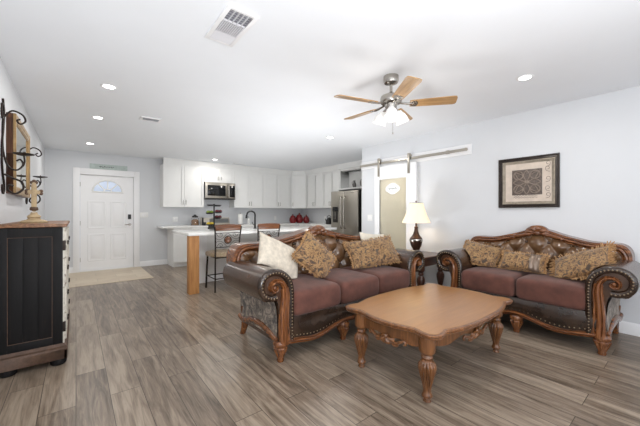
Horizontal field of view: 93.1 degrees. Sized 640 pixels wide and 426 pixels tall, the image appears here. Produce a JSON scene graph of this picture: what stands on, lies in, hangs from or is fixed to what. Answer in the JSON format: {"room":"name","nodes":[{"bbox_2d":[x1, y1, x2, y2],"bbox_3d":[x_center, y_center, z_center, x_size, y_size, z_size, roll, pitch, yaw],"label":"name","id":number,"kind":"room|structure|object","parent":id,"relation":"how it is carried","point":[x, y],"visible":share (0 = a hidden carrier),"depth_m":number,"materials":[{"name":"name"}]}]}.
{"room":"living room","nodes":[
{"label":"living room","id":0,"kind":"room"},
{"bbox_2d":[0,57,44,223],"bbox_3d":[-2.103,-0.020,1.767,0.120,2.460,10.590,0,0,-39],"label":"wall","id":1,"kind":"structure","parent":0,"point":[13,208],"depth_m":3.18,"materials":[{"name":"paint"}]},
{"bbox_2d":[0,98,34,194],"bbox_3d":[-2.494,-0.543,2.506,0.202,0.782,0.167,0,0,-39],"label":"wall sconce","id":2,"kind":"object","parent":1,"relation":"attached to","point":[2,106],"visible":1,"depth_m":2.48,"materials":[{"name":"metal"}]},
{"bbox_2d":[6,112,29,197],"bbox_3d":[-3.007,-0.520,3.035,0.063,0.700,1.040,0,0,-39],"label":"wall mirror","id":3,"kind":"object","parent":1,"relation":"attached to","point":[17,137],"visible":0.76,"depth_m":2.66,"materials":[{"name":"brown wood"}]},
{"bbox_2d":[17,127,26,189],"bbox_3d":[-3.000,-0.520,3.041,0.010,0.600,0.940,0,0,-39],"label":"mirror glass","id":4,"kind":"object","parent":3,"relation":"attached to","point":[21,133],"depth_m":3.03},
{"bbox_2d":[25,147,47,203],"bbox_3d":[-3.442,-0.493,3.682,0.202,0.782,0.167,0,0,-39],"label":"wall sconce","id":5,"kind":"object","parent":1,"relation":"attached to","point":[40,176],"visible":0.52,"depth_m":3.69,"materials":[{"name":"metal"}]},
{"bbox_2d":[45,148,302,267],"bbox_3d":[-2.964,-0.020,7.795,6.100,2.460,0.120,0,0,-39],"label":"wall","id":6,"kind":"structure","parent":0,"point":[59,164],"depth_m":6.90,"materials":[{"name":"paint"}]},
{"bbox_2d":[80,174,132,270],"bbox_3d":[-4.539,0.198,6.478,0.942,1.980,0.106,0,0,-39],"label":"door","id":7,"kind":"structure","parent":6,"relation":"in","point":[106,202],"depth_m":6.47,"materials":[{"name":"white wood"}]},
{"bbox_2d":[73,167,139,272],"bbox_3d":[-4.552,0.145,6.502,1.165,2.130,0.142,0,0,-39],"label":"trim","id":8,"kind":"structure","parent":6,"relation":"attached to","point":[76,171],"depth_m":6.36,"materials":[{"name":"white wood"}]},
{"bbox_2d":[90,163,126,170],"bbox_3d":[-4.498,-0.974,6.462,0.660,0.105,0.027,0,0,-39],"label":"wall sign","id":9,"kind":"object","parent":8,"relation":"on","point":[92,166],"visible":1,"depth_m":6.45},
{"bbox_2d":[80,266,133,271],"bbox_3d":[-4.562,1.201,6.514,0.945,0.018,0.150,0,0,-39],"label":"trim","id":10,"kind":"structure","parent":6,"relation":"attached to","point":[129,266],"depth_m":6.45,"materials":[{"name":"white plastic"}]},
{"bbox_2d":[140,212,147,217],"bbox_3d":[-3.994,0.045,6.881,0.165,0.115,0.010,0,0,-39],"label":"wall switch","id":11,"kind":"object","parent":6,"relation":"attached to","point":[142,214],"visible":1,"depth_m":6.87,"materials":[{"name":"white plastic"}]},
{"bbox_2d":[140,259,166,266],"bbox_3d":[-3.833,1.151,7.008,0.580,0.118,0.016,0,0,-39],"label":"baseboard","id":12,"kind":"structure","parent":6,"relation":"attached to","point":[163,261],"depth_m":6.99,"materials":[{"name":"white wood"}]},
{"bbox_2d":[160,157,204,206],"bbox_3d":[-3.273,-0.695,7.221,0.900,1.109,0.385,0,0,-39],"label":"upper cabinet","id":13,"kind":"object","parent":6,"relation":"attached to","point":[181,180],"visible":1,"depth_m":7.07,"materials":[{"name":"white wood"}]},
{"bbox_2d":[204,162,234,183],"bbox_3d":[-2.623,-1.004,7.745,0.770,0.491,0.385,0,0,-39],"label":"upper cabinet","id":14,"kind":"object","parent":6,"relation":"attached to","point":[213,172],"visible":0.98,"depth_m":7.61,"materials":[{"name":"white wood"}]},
{"bbox_2d":[204,182,234,199],"bbox_3d":[-2.592,-0.548,7.707,0.756,0.416,0.473,0,0,-39],"label":"microwave","id":15,"kind":"object","parent":14,"relation":"attached to","point":[212,190],"visible":0.92,"depth_m":7.55,"materials":[{"name":"metal"}]},
{"bbox_2d":[229,165,265,207],"bbox_3d":[-1.976,-0.695,8.266,0.890,1.109,0.385,0,0,-39],"label":"upper cabinet","id":16,"kind":"object","parent":6,"relation":"attached to","point":[249,181],"visible":0.99,"depth_m":8.12,"materials":[{"name":"white wood"}]},
{"bbox_2d":[265,168,292,207],"bbox_3d":[-1.281,-0.695,8.826,0.895,1.109,0.385,0,0,-39],"label":"upper cabinet","id":17,"kind":"object","parent":6,"relation":"attached to","point":[278,182],"visible":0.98,"depth_m":8.69,"materials":[{"name":"white wood"}]},
{"bbox_2d":[292,171,307,208],"bbox_3d":[-0.600,-0.695,9.207,0.646,1.109,0.645,0,0,-39],"label":"upper cabinet","id":18,"kind":"object","parent":6,"relation":"attached to","point":[298,177],"visible":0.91,"depth_m":8.96,"materials":[{"name":"white wood"}]},
{"bbox_2d":[303,208,330,222],"bbox_3d":[0.656,-0.020,8.258,0.120,2.460,3.940,0,0,-39],"label":"wall","id":19,"kind":"structure","parent":0,"point":[316,215],"depth_m":9.07,"materials":[{"name":"paint"}]},
{"bbox_2d":[305,168,322,207],"bbox_3d":[-0.053,-0.695,8.736,0.385,1.109,0.775,0,0,-39],"label":"upper cabinet","id":20,"kind":"object","parent":19,"relation":"attached to","point":[314,177],"visible":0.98,"depth_m":8.62,"materials":[{"name":"white wood"}]},
{"bbox_2d":[321,164,344,207],"bbox_3d":[0.400,-0.695,8.173,0.385,1.109,0.670,0,0,-39],"label":"upper cabinet","id":21,"kind":"object","parent":19,"relation":"attached to","point":[330,173],"visible":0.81,"depth_m":8.11,"materials":[{"name":"white wood"}]},
{"bbox_2d":[338,160,361,190],"bbox_3d":[1.154,-0.919,7.240,0.380,0.659,1.730,0,0,-39],"label":"wall shelf","id":22,"kind":"object","parent":19,"relation":"attached to","point":[349,172],"visible":0.49,"depth_m":7.75,"materials":[{"name":"white wood"}]},
{"bbox_2d":[0,0,639,170],"bbox_3d":[0.357,-1.300,3.671,6.340,0.100,10.710,0,0,-39],"label":"ceiling","id":23,"kind":"structure","parent":0,"point":[267,99],"depth_m":2.57,"materials":[{"name":"paint"}]},
{"bbox_2d":[91,116,104,119],"bbox_3d":[-2.906,-1.246,3.966,0.144,0.005,0.144,0,0,-39],"label":"recessed light","id":24,"kind":"object","parent":23,"relation":"in","point":[95,117],"visible":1,"depth_m":3.96,"materials":[{"name":"white"}]},
{"bbox_2d":[100,84,117,89],"bbox_3d":[-2.085,-1.246,2.994,0.144,0.005,0.144,0,0,-39],"label":"recessed light","id":25,"kind":"object","parent":23,"relation":"in","point":[107,86],"visible":1,"depth_m":2.99,"materials":[{"name":"white"}]},
{"bbox_2d":[139,116,161,122],"bbox_3d":[-2.253,-1.244,4.034,0.240,0.012,0.170,0,0,-39],"label":"ceiling vent","id":26,"kind":"object","parent":23,"relation":"in","point":[144,118],"visible":1,"depth_m":4.01,"materials":[{"name":"metal"}]},
{"bbox_2d":[204,3,258,46],"bbox_3d":[-0.601,-1.244,2.035,0.205,0.013,0.430,0,0,-39],"label":"ceiling vent","id":27,"kind":"object","parent":23,"relation":"in","point":[233,22],"visible":1,"depth_m":2.01,"materials":[{"name":"metal"}]},
{"bbox_2d":[334,73,457,133],"bbox_3d":[0.625,-0.985,2.800,1.087,0.530,1.050,0,0,-39],"label":"ceiling fan","id":28,"kind":"object","parent":23,"relation":"hanging from","point":[390,100],"visible":1,"depth_m":2.70,"materials":[{"name":"brown wood"}]},
{"bbox_2d":[516,74,534,80],"bbox_3d":[1.891,-1.246,2.795,0.144,0.005,0.144,0,0,-39],"label":"recessed light","id":29,"kind":"object","parent":23,"relation":"in","point":[527,76],"visible":1,"depth_m":2.79,"materials":[{"name":"white"}]},
{"bbox_2d":[0,264,639,425],"bbox_3d":[0.300,1.258,3.741,6.340,0.104,10.890,0,0,-39],"label":"floor","id":30,"kind":"structure","parent":0,"point":[149,351],"depth_m":2.26,"materials":[{"name":"brown wood"}]},
{"bbox_2d":[0,221,69,377],"bbox_3d":[-2.582,0.647,2.806,0.407,1.125,1.290,0,0,-39],"label":"cabinet","id":31,"kind":"object","parent":30,"relation":"on","point":[34,257],"visible":1,"depth_m":2.32,"materials":[{"name":"black wood"}]},
{"bbox_2d":[19,180,47,222],"bbox_3d":[-2.492,-0.103,2.641,0.186,0.376,0.186,0,0,-39],"label":"statue","id":32,"kind":"object","parent":31,"relation":"on","point":[33,217],"visible":1,"depth_m":2.62,"materials":[{"name":"beige stone"}]},
{"bbox_2d":[167,227,207,266],"bbox_3d":[-3.124,0.775,7.156,0.750,0.870,0.624,0,0,-39],"label":"base cabinet","id":33,"kind":"object","parent":30,"relation":"on","point":[176,243],"visible":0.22,"depth_m":6.83,"materials":[{"name":"white wood"}]},
{"bbox_2d":[157,225,207,228],"bbox_3d":[-3.219,0.319,7.104,0.977,0.038,0.635,0,0,-39],"label":"countertop","id":34,"kind":"structure","parent":33,"relation":"on","point":[174,226],"depth_m":6.87,"materials":[{"name":"white stone"}]},
{"bbox_2d":[191,215,198,225],"bbox_3d":[-3.022,0.169,7.324,0.180,0.262,0.180,0,0,-39],"label":"glass canister","id":35,"kind":"object","parent":34,"relation":"on","point":[194,220],"visible":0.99,"depth_m":7.25,"materials":[{"name":"white"}]},
{"bbox_2d":[200,217,229,228],"bbox_3d":[-2.523,0.665,7.623,0.750,1.090,0.691,0,0,-39],"label":"range","id":36,"kind":"object","parent":30,"relation":"on","point":[226,220],"visible":0.12,"depth_m":7.85,"materials":[{"name":"metal"}]},
{"bbox_2d":[205,224,241,292],"bbox_3d":[-1.565,0.692,4.885,0.490,1.038,0.507,0,0,-39],"label":"bar stool","id":37,"kind":"object","parent":30,"relation":"on","point":[217,253],"visible":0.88,"depth_m":4.69,"materials":[{"name":"metal"}]},
{"bbox_2d":[187,231,293,294],"bbox_3d":[-1.125,0.776,5.745,2.847,0.868,0.980,0,0,-39],"label":"kitchen island","id":38,"kind":"object","parent":30,"relation":"on","point":[197,246],"visible":0.34,"depth_m":5.25,"materials":[{"name":"brown wood"}]},
{"bbox_2d":[171,226,336,235],"bbox_3d":[-1.113,0.320,5.755,2.915,0.040,1.040,0,0,-39],"label":"island countertop","id":39,"kind":"structure","parent":38,"relation":"on","point":[199,232],"depth_m":5.20,"materials":[{"name":"white stone"}]},
{"bbox_2d":[206,204,221,229],"bbox_3d":[-1.859,0.070,5.314,0.292,0.460,0.171,0,0,-39],"label":"tiered stand","id":40,"kind":"object","parent":39,"relation":"on","point":[213,205],"visible":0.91,"depth_m":5.30,"materials":[{"name":"black metal"}]},
{"bbox_2d":[245,210,255,228],"bbox_3d":[-1.326,0.124,5.832,0.211,0.351,0.084,0,0,-19],"label":"kitchen faucet","id":41,"kind":"object","parent":39,"relation":"on","point":[250,210],"visible":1,"depth_m":5.85,"materials":[{"name":"black metal"}]},
{"bbox_2d":[257,223,280,240],"bbox_3d":[-1.008,0.692,5.334,0.490,1.038,0.507,0,0,-39],"label":"bar stool","id":42,"kind":"object","parent":30,"relation":"on","point":[265,225],"visible":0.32,"depth_m":5.13,"materials":[{"name":"wood"}]},
{"bbox_2d":[242,225,296,227],"bbox_3d":[-1.531,0.775,8.439,1.800,0.870,0.624,0,0,-39],"label":"base cabinet","id":43,"kind":"object","parent":30,"relation":"on","point":[281,225],"visible":0.04,"depth_m":7.97,"materials":[{"name":"white wood"}]},
{"bbox_2d":[240,222,330,225],"bbox_3d":[-0.830,0.319,8.069,2.432,0.038,2.130,0,0,-39],"label":"countertop","id":44,"kind":"structure","parent":43,"relation":"on","point":[302,223],"depth_m":8.54,"materials":[{"name":"white stone"}]},
{"bbox_2d":[238,213,242,223],"bbox_3d":[-2.103,0.147,8.000,0.150,0.306,0.150,0,0,-39],"label":"paper towel roll","id":45,"kind":"object","parent":44,"relation":"on","point":[240,216],"visible":0.92,"depth_m":7.96,"materials":[{"name":"white paper"}]},
{"bbox_2d":[289,214,295,222],"bbox_3d":[-0.807,0.163,9.006,0.210,0.275,0.210,0,0,-39],"label":"canister","id":46,"kind":"object","parent":44,"relation":"on","point":[292,219],"visible":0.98,"depth_m":8.93,"materials":[{"name":"red ceramic"}]},
{"bbox_2d":[296,213,302,222],"bbox_3d":[-0.623,0.146,9.128,0.235,0.308,0.235,0,0,-39],"label":"canister","id":47,"kind":"object","parent":44,"relation":"on","point":[299,219],"visible":0.96,"depth_m":9.04,"materials":[{"name":"red ceramic"}]},
{"bbox_2d":[303,215,309,222],"bbox_3d":[-0.410,0.173,9.119,0.193,0.253,0.193,0,0,-39],"label":"canister","id":48,"kind":"object","parent":44,"relation":"on","point":[306,218],"visible":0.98,"depth_m":9.05,"materials":[{"name":"red ceramic"}]},
{"bbox_2d":[325,215,330,223],"bbox_3d":[0.228,0.178,8.117,0.207,0.243,0.179,0,0,-2],"label":"kettle","id":49,"kind":"object","parent":44,"relation":"on","point":[328,220],"visible":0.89,"depth_m":8.05,"materials":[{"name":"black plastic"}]},
{"bbox_2d":[223,225,424,362],"bbox_3d":[0.142,0.683,3.331,2.244,1.083,0.901,0,0,-39],"label":"sofa","id":50,"kind":"object","parent":30,"relation":"on","point":[286,310],"visible":0.69,"depth_m":2.78,"materials":[{"name":"brown leather"}]},
{"bbox_2d":[257,232,297,278],"bbox_3d":[-0.384,0.397,2.881,0.570,0.451,0.238,0,0,-40],"label":"throw pillow","id":51,"kind":"object","parent":50,"relation":"on","point":[273,253],"visible":0.82,"depth_m":2.79,"materials":[{"name":"beige fabric"}]},
{"bbox_2d":[291,230,336,277],"bbox_3d":[-0.046,0.398,3.026,0.541,0.448,0.258,0,0,-17],"label":"throw pillow","id":52,"kind":"object","parent":50,"relation":"on","point":[310,254],"visible":1,"depth_m":2.95,"materials":[{"name":"gold fabric"}]},
{"bbox_2d":[292,274,340,315],"bbox_3d":[-0.200,0.747,2.895,0.536,0.238,0.650,0,0,-39],"label":"seat cushion","id":53,"kind":"object","parent":50,"relation":"on","point":[311,296],"depth_m":2.66,"materials":[{"name":"brown fabric"}]},
{"bbox_2d":[306,268,378,303],"bbox_3d":[0.221,0.747,3.233,0.536,0.238,0.650,0,0,-39],"label":"seat cushion","id":54,"kind":"object","parent":50,"relation":"on","point":[356,286],"depth_m":3.01,"materials":[{"name":"brown fabric"}]},
{"bbox_2d":[341,235,400,268],"bbox_3d":[0.614,0.445,3.584,0.676,0.353,0.289,0,0,-21],"label":"throw pillow","id":55,"kind":"object","parent":50,"relation":"on","point":[367,253],"visible":1,"depth_m":3.53,"materials":[{"name":"gold fabric"}]},
{"bbox_2d":[359,232,383,240],"bbox_3d":[0.691,0.430,3.893,0.444,0.384,0.168,0,0,-26],"label":"throw pillow","id":56,"kind":"object","parent":50,"relation":"on","point":[364,236],"visible":0.21,"depth_m":3.87,"materials":[{"name":"beige fabric"}]},
{"bbox_2d":[342,265,409,293],"bbox_3d":[0.641,0.747,3.572,0.536,0.238,0.650,0,0,-39],"label":"seat cushion","id":57,"kind":"object","parent":50,"relation":"on","point":[390,277],"depth_m":3.36,"materials":[{"name":"brown fabric"}]},
{"bbox_2d":[331,190,361,234],"bbox_3d":[0.795,0.340,7.381,0.744,1.740,0.920,0,0,-39],"label":"refrigerator","id":58,"kind":"object","parent":30,"relation":"on","point":[346,206],"visible":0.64,"depth_m":7.09,"materials":[{"name":"metal"}]},
{"bbox_2d":[346,283,512,402],"bbox_3d":[0.929,0.975,2.514,1.332,0.471,0.919,0,0,-39],"label":"coffee table","id":59,"kind":"object","parent":30,"relation":"on","point":[428,316],"visible":1,"depth_m":2.27,"materials":[{"name":"brown wood"}]},
{"bbox_2d":[417,251,443,285],"bbox_3d":[1.396,0.900,4.437,0.650,0.620,0.650,0,0,-39],"label":"end table","id":60,"kind":"object","parent":30,"relation":"on","point":[430,257],"visible":0.27,"depth_m":4.21,"materials":[{"name":"brown wood"}]},
{"bbox_2d":[402,201,430,249],"bbox_3d":[1.433,0.204,4.518,0.413,0.772,0.413,0,0,-39],"label":"table lamp","id":61,"kind":"object","parent":60,"relation":"on","point":[416,213],"visible":0.89,"depth_m":4.43,"materials":[{"name":"white fabric"}]},
{"bbox_2d":[436,225,639,355],"bbox_3d":[2.297,0.683,3.326,0.901,1.083,1.734,0,0,-39],"label":"loveseat","id":62,"kind":"object","parent":30,"relation":"on","point":[589,307],"visible":0.69,"depth_m":2.92,"materials":[{"name":"brown leather"}]},
{"bbox_2d":[463,239,504,266],"bbox_3d":[1.952,0.480,3.667,0.452,0.284,0.332,0,0,41],"label":"throw pillow","id":63,"kind":"object","parent":62,"relation":"on","point":[480,254],"visible":0.96,"depth_m":3.62,"materials":[{"name":"gold fabric"}]},
{"bbox_2d":[461,266,532,296],"bbox_3d":[2.025,0.747,3.464,0.650,0.238,0.551,0,0,-39],"label":"seat cushion","id":64,"kind":"object","parent":62,"relation":"on","point":[495,281],"depth_m":3.26,"materials":[{"name":"brown fabric"}]},
{"bbox_2d":[497,249,550,273],"bbox_3d":[2.210,0.518,3.299,0.178,0.209,0.473,0,0,-39],"label":"lumbar pillow","id":65,"kind":"object","parent":62,"relation":"on","point":[536,263],"visible":1,"depth_m":3.24,"materials":[{"name":"beige fabric"}]},
{"bbox_2d":[516,272,585,309],"bbox_3d":[2.373,0.747,3.031,0.650,0.238,0.551,0,0,-39],"label":"seat cushion","id":66,"kind":"object","parent":62,"relation":"on","point":[543,290],"depth_m":2.84,"materials":[{"name":"brown fabric"}]},
{"bbox_2d":[548,240,616,280],"bbox_3d":[2.489,0.439,2.917,0.371,0.365,0.582,0,0,-31],"label":"throw pillow","id":67,"kind":"object","parent":62,"relation":"on","point":[579,265],"visible":0.94,"depth_m":2.84,"materials":[{"name":"gold fabric"}]},
{"bbox_2d":[362,86,639,323],"bbox_3d":[2.945,-0.020,3.302,0.120,2.460,6.650,0,0,-39],"label":"wall","id":68,"kind":"structure","parent":0,"point":[596,138],"depth_m":3.61,"materials":[{"name":"paint"}]},
{"bbox_2d":[360,148,467,285],"bbox_3d":[1.411,0.110,5.019,0.072,2.176,2.052,0,0,-39],"label":"barn door","id":69,"kind":"structure","parent":68,"relation":"in","point":[395,185],"depth_m":5.15,"materials":[{"name":"white wood"}]},
{"bbox_2d":[361,143,471,169],"bbox_3d":[1.460,-0.896,5.034,0.022,0.143,2.090,0,0,-39],"label":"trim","id":70,"kind":"structure","parent":68,"relation":"attached to","point":[469,146],"depth_m":4.76,"materials":[{"name":"white wood"}]},
{"bbox_2d":[499,153,559,207],"bbox_3d":[2.530,-0.376,3.698,0.030,0.620,0.636,0,0,-39],"label":"framed picture","id":71,"kind":"object","parent":68,"relation":"attached to","point":[530,181],"visible":1,"depth_m":3.68,"materials":[{"name":"black paper"}]},
{"bbox_2d":[425,282,639,336],"bbox_3d":[3.284,1.151,2.773,0.016,0.118,5.400,0,0,-39],"label":"baseboard","id":72,"kind":"structure","parent":68,"relation":"attached to","point":[629,328],"depth_m":3.02,"materials":[{"name":"white wood"}]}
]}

